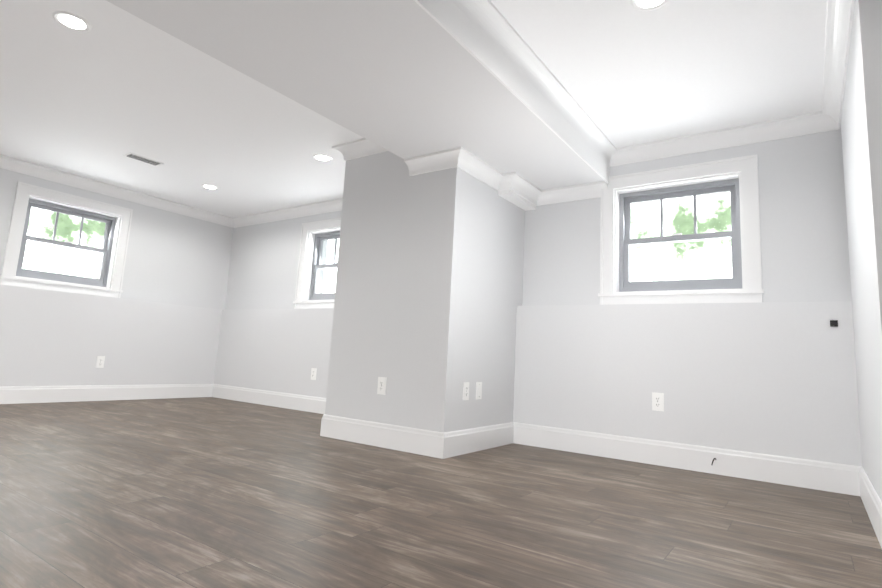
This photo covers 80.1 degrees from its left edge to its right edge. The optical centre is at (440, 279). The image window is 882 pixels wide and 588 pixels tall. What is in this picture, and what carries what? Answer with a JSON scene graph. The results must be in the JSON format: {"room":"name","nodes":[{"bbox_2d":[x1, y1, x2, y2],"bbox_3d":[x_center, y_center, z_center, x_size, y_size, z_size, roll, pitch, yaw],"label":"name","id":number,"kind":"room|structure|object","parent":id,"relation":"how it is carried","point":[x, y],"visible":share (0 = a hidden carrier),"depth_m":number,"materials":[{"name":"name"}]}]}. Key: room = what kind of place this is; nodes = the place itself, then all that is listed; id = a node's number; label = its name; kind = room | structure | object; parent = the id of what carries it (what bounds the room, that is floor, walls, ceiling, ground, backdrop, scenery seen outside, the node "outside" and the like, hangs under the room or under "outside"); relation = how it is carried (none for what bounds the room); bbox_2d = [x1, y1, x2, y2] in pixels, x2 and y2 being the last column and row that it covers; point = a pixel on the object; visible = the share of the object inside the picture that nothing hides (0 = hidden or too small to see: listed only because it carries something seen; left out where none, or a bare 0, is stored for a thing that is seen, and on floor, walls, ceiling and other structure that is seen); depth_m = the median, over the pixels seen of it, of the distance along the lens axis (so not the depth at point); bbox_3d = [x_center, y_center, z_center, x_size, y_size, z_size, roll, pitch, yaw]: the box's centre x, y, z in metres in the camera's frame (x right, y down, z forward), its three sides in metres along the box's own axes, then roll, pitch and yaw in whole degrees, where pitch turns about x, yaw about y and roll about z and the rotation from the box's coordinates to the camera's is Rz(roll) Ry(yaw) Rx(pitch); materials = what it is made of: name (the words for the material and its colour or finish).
{"room":"finished basement","nodes":[
{"label":"finished basement","id":0,"kind":"room"},
{"bbox_2d":[0,168,233,385],"bbox_3d":[-4.881,-0.198,3.802,0.400,2.240,7.220,-3,-10,35],"label":"wall","id":1,"kind":"structure","parent":0,"point":[158,321],"depth_m":5.72,"materials":[{"name":"paint"}]},
{"bbox_2d":[0,181,132,297],"bbox_3d":[-3.777,-0.351,5.329,0.207,0.985,1.050,-3,-10,35],"label":"window","id":2,"kind":"structure","parent":1,"relation":"in","point":[113,250],"depth_m":5.31,"materials":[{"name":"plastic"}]},
{"bbox_2d":[95,356,104,367],"bbox_3d":[-3.486,0.848,5.371,0.009,0.118,0.074,-3,-10,35],"label":"electrical outlet","id":3,"kind":"object","parent":1,"relation":"attached to","point":[100,360],"visible":1,"depth_m":5.37,"materials":[{"name":"plastic"}]},
{"bbox_2d":[0,384,211,403],"bbox_3d":[-4.708,0.839,3.611,0.016,0.155,6.820,-3,-10,35],"label":"baseboard","id":4,"kind":"structure","parent":1,"relation":"attached to","point":[8,394],"depth_m":5.33,"materials":[{"name":"white wood"}]},
{"bbox_2d":[0,154,231,226],"bbox_3d":[-4.623,-1.236,3.998,0.085,0.105,6.920,-3,-10,35],"label":"crown molding","id":5,"kind":"structure","parent":1,"relation":"attached to","point":[6,162],"depth_m":5.55,"materials":[{"name":"white wood"}]},
{"bbox_2d":[0,0,826,217],"bbox_3d":[-1.874,-1.464,2.099,7.380,0.080,7.520,-3,-10,35],"label":"ceiling","id":6,"kind":"structure","parent":0,"point":[106,93],"depth_m":3.24,"materials":[{"name":"paint"}]},
{"bbox_2d":[52,11,91,31],"bbox_3d":[-1.911,-1.331,2.719,0.170,0.006,0.170,-3,-10,35],"label":"recessed light","id":7,"kind":"object","parent":6,"relation":"in","point":[71,21],"visible":1,"depth_m":2.71,"materials":[{"name":"white plastic"}]},
{"bbox_2d":[123,152,163,165],"bbox_3d":[-2.674,-1.075,4.721,0.120,0.008,0.300,-3,-10,35],"label":"ceiling vent","id":8,"kind":"object","parent":6,"relation":"in","point":[142,159],"visible":0.98,"depth_m":4.71,"materials":[{"name":"metal"}]},
{"bbox_2d":[201,184,218,189],"bbox_3d":[-2.396,-0.954,5.444,0.170,0.006,0.170,-3,-10,35],"label":"recessed light","id":9,"kind":"object","parent":6,"relation":"in","point":[208,186],"visible":0.98,"depth_m":5.43,"materials":[{"name":"white plastic"}]},
{"bbox_2d":[312,154,332,161],"bbox_3d":[-1.006,-1.027,4.450,0.170,0.006,0.170,-3,-10,35],"label":"recessed light","id":10,"kind":"object","parent":6,"relation":"in","point":[323,157],"visible":1,"depth_m":4.44,"materials":[{"name":"white plastic"}]},
{"bbox_2d":[106,0,603,189],"bbox_3d":[-1.136,-1.343,1.555,1.100,0.240,6.920,-3,-10,35],"label":"soffit","id":11,"kind":"structure","parent":6,"relation":"attached to","point":[404,79],"depth_m":2.61,"materials":[{"name":"paint"}]},
{"bbox_2d":[414,0,609,182],"bbox_3d":[-0.683,-1.315,1.230,0.012,0.144,6.920,-3,-10,35],"label":"trim","id":12,"kind":"structure","parent":11,"relation":"attached to","point":[452,19],"depth_m":2.67,"materials":[{"name":"white wood"}]},
{"bbox_2d":[498,190,535,210],"bbox_3d":[0.616,-0.674,4.187,0.100,0.130,0.470,-3,-10,35],"label":"crown molding","id":13,"kind":"structure","parent":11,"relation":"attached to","point":[514,198],"depth_m":4.13,"materials":[{"name":"white wood"}]},
{"bbox_2d":[340,138,387,160],"bbox_3d":[-0.541,-1.018,4.005,0.570,0.105,0.085,-3,-10,35],"label":"crown molding","id":14,"kind":"structure","parent":6,"relation":"attached to","point":[359,148],"depth_m":4.08,"materials":[{"name":"white wood"}]},
{"bbox_2d":[630,0,668,10],"bbox_3d":[0.927,-1.239,2.320,0.170,0.006,0.170,-3,-10,35],"label":"recessed light","id":15,"kind":"object","parent":6,"relation":"in","point":[644,5],"visible":1,"depth_m":2.36,"materials":[{"name":"white plastic"}]},
{"bbox_2d":[0,397,881,587],"bbox_3d":[-1.995,0.818,1.761,7.380,0.060,7.520,-3,-10,35],"label":"floor","id":16,"kind":"structure","parent":0,"point":[205,492],"depth_m":2.10,"materials":[{"name":"brown wood"}]},
{"bbox_2d":[320,412,451,458],"bbox_3d":[-0.432,1.062,3.586,1.107,0.155,0.016,-3,-10,35],"label":"baseboard","id":17,"kind":"structure","parent":16,"relation":"on","point":[400,438],"depth_m":3.53,"materials":[{"name":"white wood"}]},
{"bbox_2d":[325,151,524,432],"bbox_3d":[-0.074,0.112,4.170,1.075,2.240,1.050,-3,-10,35],"label":"chase","id":18,"kind":"object","parent":16,"relation":"on","point":[428,299],"visible":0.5,"depth_m":3.73,"materials":[{"name":"paint"}]},
{"bbox_2d":[377,377,386,394],"bbox_3d":[-0.411,0.739,3.636,0.074,0.118,0.009,-3,-10,35],"label":"outlet","id":19,"kind":"object","parent":18,"relation":"attached to","point":[381,388],"visible":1,"depth_m":3.63,"materials":[{"name":"plastic"}]},
{"bbox_2d":[462,382,468,399],"bbox_3d":[0.170,0.753,3.525,0.009,0.118,0.074,-3,-10,35],"label":"outlet","id":20,"kind":"object","parent":18,"relation":"attached to","point":[465,390],"visible":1,"depth_m":3.52,"materials":[{"name":"plastic"}]},
{"bbox_2d":[476,382,481,398],"bbox_3d":[0.266,0.779,3.663,0.008,0.118,0.074,-3,-10,35],"label":"outlet","id":21,"kind":"object","parent":18,"relation":"attached to","point":[478,390],"visible":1,"depth_m":3.66,"materials":[{"name":"plastic"}]},
{"bbox_2d":[448,422,515,457],"bbox_3d":[0.281,1.110,3.653,0.016,0.155,0.900,-3,-10,35],"label":"baseboard","id":22,"kind":"structure","parent":18,"relation":"attached to","point":[465,441],"depth_m":3.63,"materials":[{"name":"white wood"}]},
{"bbox_2d":[214,125,861,465],"bbox_3d":[0.096,0.215,4.804,7.380,2.240,0.400,-3,-10,35],"label":"wall","id":23,"kind":"structure","parent":0,"point":[773,372],"depth_m":3.50,"materials":[{"name":"paint"}]},
{"bbox_2d":[212,384,325,413],"bbox_3d":[-1.545,1.287,5.507,2.960,0.155,0.016,-3,-10,35],"label":"baseboard","id":24,"kind":"structure","parent":23,"relation":"attached to","point":[263,397],"depth_m":5.71,"materials":[{"name":"white wood"}]},
{"bbox_2d":[232,198,342,227],"bbox_3d":[-1.409,-0.787,5.876,2.990,0.105,0.085,-3,-10,35],"label":"crown molding","id":25,"kind":"structure","parent":23,"relation":"attached to","point":[333,205],"depth_m":6.13,"materials":[{"name":"white wood"}]},
{"bbox_2d":[311,368,316,379],"bbox_3d":[-1.314,0.978,5.405,0.074,0.118,0.009,-3,-10,35],"label":"electrical outlet","id":26,"kind":"object","parent":23,"relation":"attached to","point":[313,373],"visible":1,"depth_m":5.40,"materials":[{"name":"plastic"}]},
{"bbox_2d":[293,218,340,308],"bbox_3d":[-1.141,-0.156,5.699,1.050,0.985,0.207,-3,-10,35],"label":"window","id":27,"kind":"structure","parent":23,"relation":"in","point":[315,235],"depth_m":5.88,"materials":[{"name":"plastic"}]},
{"bbox_2d":[332,144,339,151],"bbox_3d":[-0.549,-0.934,4.577,0.085,0.105,1.025,-3,-10,35],"label":"crown molding","id":28,"kind":"structure","parent":23,"relation":"attached to","point":[337,147],"depth_m":4.18,"materials":[{"name":"white wood"}]},
{"bbox_2d":[404,147,607,205],"bbox_3d":[0.506,-0.742,3.869,1.100,0.100,1.130,-3,-10,35],"label":"crown molding","id":29,"kind":"structure","parent":23,"relation":"attached to","point":[465,160],"depth_m":3.91,"materials":[{"name":"white wood"}]},
{"bbox_2d":[451,0,618,166],"bbox_3d":[-0.647,-1.434,1.227,0.085,0.105,6.920,-3,-10,35],"label":"crown molding","id":30,"kind":"structure","parent":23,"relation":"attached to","point":[490,22],"depth_m":2.86,"materials":[{"name":"white wood"}]},
{"bbox_2d":[652,392,663,410],"bbox_3d":[1.442,0.816,3.489,0.074,0.118,0.009,-3,-10,35],"label":"electrical outlet","id":31,"kind":"object","parent":23,"relation":"attached to","point":[657,401],"visible":1,"depth_m":3.49,"materials":[{"name":"plastic"}]},
{"bbox_2d":[598,154,763,304],"bbox_3d":[1.675,-0.297,3.736,1.050,0.985,0.207,-3,-10,35],"label":"window","id":32,"kind":"structure","parent":23,"relation":"in","point":[737,178],"depth_m":3.71,"materials":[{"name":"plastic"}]},
{"bbox_2d":[516,422,855,495],"bbox_3d":[1.417,1.139,3.442,2.115,0.155,0.016,-3,-10,35],"label":"baseboard","id":33,"kind":"structure","parent":23,"relation":"attached to","point":[831,477],"depth_m":3.29,"materials":[{"name":"white wood"}]},
{"bbox_2d":[619,111,826,164],"bbox_3d":[1.853,-0.950,3.602,1.230,0.105,0.085,-3,-10,35],"label":"crown molding","id":34,"kind":"structure","parent":23,"relation":"attached to","point":[803,124],"depth_m":3.56,"materials":[{"name":"white wood"}]},
{"bbox_2d":[830,320,837,326],"bbox_3d":[2.256,0.254,3.013,0.035,0.035,0.016,-3,-10,35],"label":"outlet box","id":35,"kind":"object","parent":23,"relation":"attached to","point":[833,323],"visible":1,"depth_m":3.01,"materials":[{"name":"plastic"}]},
{"bbox_2d":[841,0,881,500],"bbox_3d":[2.275,-0.055,2.201,0.810,2.240,1.400,-3,-10,35],"label":"wall","id":36,"kind":"structure","parent":0,"point":[861,125],"depth_m":2.13,"materials":[{"name":"paint"}]},
{"bbox_2d":[819,0,854,130],"bbox_3d":[1.968,-1.090,2.618,0.085,0.105,1.585,-3,-10,35],"label":"crown molding","id":37,"kind":"structure","parent":36,"relation":"attached to","point":[839,13],"depth_m":2.62,"materials":[{"name":"white wood"}]},
{"bbox_2d":[856,466,881,547],"bbox_3d":[1.866,0.988,2.262,0.016,0.155,1.376,-3,-10,35],"label":"baseboard","id":38,"kind":"structure","parent":36,"relation":"attached to","point":[872,503],"depth_m":2.33,"materials":[{"name":"white wood"}]},
{"label":"outside","id":39,"kind":"structure","parent":0,"visible":0},
{"bbox_2d":[22,207,105,278],"bbox_3d":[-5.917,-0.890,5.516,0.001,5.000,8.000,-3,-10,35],"label":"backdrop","id":40,"kind":"structure","parent":39,"point":[74,236],"depth_m":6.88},
{"bbox_2d":[324,192,731,292],"bbox_3d":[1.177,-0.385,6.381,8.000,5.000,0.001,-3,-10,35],"label":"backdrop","id":41,"kind":"structure","parent":39,"point":[661,272],"depth_m":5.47,"materials":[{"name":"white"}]}
]}

